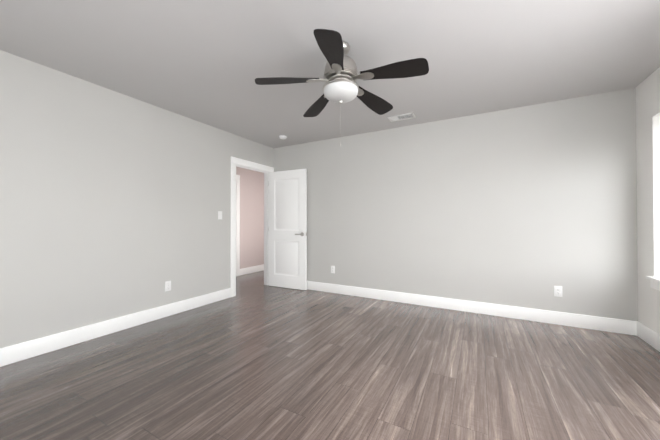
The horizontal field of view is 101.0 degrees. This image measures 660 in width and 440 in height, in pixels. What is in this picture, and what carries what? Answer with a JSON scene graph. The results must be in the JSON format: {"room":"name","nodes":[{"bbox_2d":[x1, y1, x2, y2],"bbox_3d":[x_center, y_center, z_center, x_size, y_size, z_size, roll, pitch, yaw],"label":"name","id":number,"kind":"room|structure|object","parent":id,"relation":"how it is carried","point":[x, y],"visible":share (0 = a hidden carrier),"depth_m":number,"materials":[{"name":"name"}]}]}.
{"room":"empty bedroom","nodes":[
{"label":"empty bedroom","id":0,"kind":"room"},
{"bbox_2d":[0,50,272,347],"bbox_3d":[-1.624,-0.077,3.836,0.060,2.440,7.420,0,-1,29],"label":"wall","id":1,"kind":"structure","parent":0,"point":[112,203],"depth_m":2.64,"materials":[{"name":"grey paint"}]},
{"bbox_2d":[0,288,230,366],"bbox_3d":[-2.385,1.059,2.355,0.015,0.140,3.811,0,-1,29],"label":"baseboard","id":2,"kind":"structure","parent":1,"relation":"attached to","point":[11,354],"depth_m":2.62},
{"bbox_2d":[165,281,170,290],"bbox_3d":[-1.917,0.782,3.222,0.008,0.115,0.070,0,-1,29],"label":"electrical outlet","id":3,"kind":"object","parent":1,"relation":"attached to","point":[167,285],"visible":1,"depth_m":3.22,"materials":[{"name":"white plastic"}]},
{"bbox_2d":[218,211,221,218],"bbox_3d":[-1.560,-0.067,3.874,0.016,0.115,0.070,0,-1,29],"label":"light switch","id":4,"kind":"object","parent":1,"relation":"attached to","point":[219,214],"visible":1,"depth_m":3.87,"materials":[{"name":"white plastic"}]},
{"bbox_2d":[230,156,273,296],"bbox_3d":[-1.300,0.103,4.490,0.156,2.091,0.960,0,-1,29],"label":"door frame","id":5,"kind":"structure","parent":1,"relation":"attached to","point":[235,161],"depth_m":4.16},
{"bbox_2d":[268,169,306,289],"bbox_3d":[-0.744,0.153,4.609,0.799,1.975,0.126,0,-1,27],"label":"door","id":6,"kind":"structure","parent":1,"relation":"in","point":[287,243],"depth_m":4.57,"materials":[{"name":"white wood"}]},
{"bbox_2d":[236,167,263,268],"bbox_3d":[-2.660,-0.072,4.402,0.120,2.440,7.420,0,-1,29],"label":"wall","id":7,"kind":"structure","parent":0,"point":[251,218],"depth_m":5.97,"materials":[{"name":"paint"}]},
{"bbox_2d":[236,175,239,275],"bbox_3d":[-2.129,0.110,5.227,0.018,2.091,1.012,0,-1,29],"label":"door frame","id":8,"kind":"structure","parent":7,"relation":"attached to","point":[237,225],"depth_m":5.62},
{"bbox_2d":[240,264,263,275],"bbox_3d":[-1.377,1.098,6.594,0.015,0.140,2.124,0,-1,29],"label":"baseboard","id":9,"kind":"structure","parent":7,"relation":"attached to","point":[243,271],"depth_m":5.96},
{"bbox_2d":[0,270,659,439],"bbox_3d":[-0.067,1.195,2.972,6.030,0.120,7.420,0,-1,29],"label":"floor","id":10,"kind":"structure","parent":0,"point":[255,358],"depth_m":1.93,"materials":[{"name":"brown wood"}]},
{"bbox_2d":[0,0,659,147],"bbox_3d":[-0.067,-1.365,2.996,6.030,0.120,7.420,0,-1,29],"label":"ceiling","id":11,"kind":"structure","parent":0,"point":[208,62],"depth_m":2.12,"materials":[{"name":"paint"}]},
{"bbox_2d":[255,29,428,145],"bbox_3d":[0.122,-0.957,2.048,1.178,0.714,1.225,0,-1,29],"label":"ceiling fan","id":12,"kind":"object","parent":11,"relation":"hanging from","point":[341,76],"visible":1,"depth_m":1.96,"materials":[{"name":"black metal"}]},
{"bbox_2d":[387,112,415,121],"bbox_3d":[0.905,-1.296,3.439,0.320,0.010,0.170,0,-1,29],"label":"ceiling vent","id":13,"kind":"object","parent":11,"relation":"in","point":[401,117],"visible":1,"depth_m":3.43,"materials":[{"name":"white plastic"}]},
{"bbox_2d":[273,88,637,320],"bbox_3d":[1.099,-0.077,3.793,4.760,2.440,0.120,0,-1,29],"label":"wall","id":14,"kind":"structure","parent":0,"point":[530,206],"depth_m":3.27,"materials":[{"name":"grey paint"}]},
{"bbox_2d":[307,281,635,335],"bbox_3d":[0.997,1.072,3.762,4.561,0.140,0.015,0,-1,29],"label":"baseboard","id":15,"kind":"structure","parent":14,"relation":"attached to","point":[614,325],"depth_m":3.24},
{"bbox_2d":[554,286,561,296],"bbox_3d":[2.481,0.775,2.957,0.070,0.115,0.008,0,-1,29],"label":"electrical outlet","id":16,"kind":"object","parent":14,"relation":"attached to","point":[557,291],"visible":1,"depth_m":2.96,"materials":[{"name":"white plastic"}]},
{"bbox_2d":[636,67,659,334],"bbox_3d":[1.937,-0.107,0.532,0.160,2.440,4.800,0,-1,29],"label":"wall","id":17,"kind":"structure","parent":0,"point":[648,161],"depth_m":2.49,"materials":[{"name":"grey paint"}]},
{"bbox_2d":[636,321,659,351],"bbox_3d":[1.859,1.043,0.563,0.015,0.140,4.800,0,-1,29],"label":"baseboard","id":18,"kind":"structure","parent":17,"relation":"attached to","point":[643,332],"depth_m":2.47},
{"bbox_2d":[646,276,659,290],"bbox_3d":[2.680,0.551,2.005,0.125,0.100,0.990,0,-1,29],"label":"window sill","id":19,"kind":"structure","parent":17,"relation":"attached to","point":[654,282],"depth_m":2.33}
]}

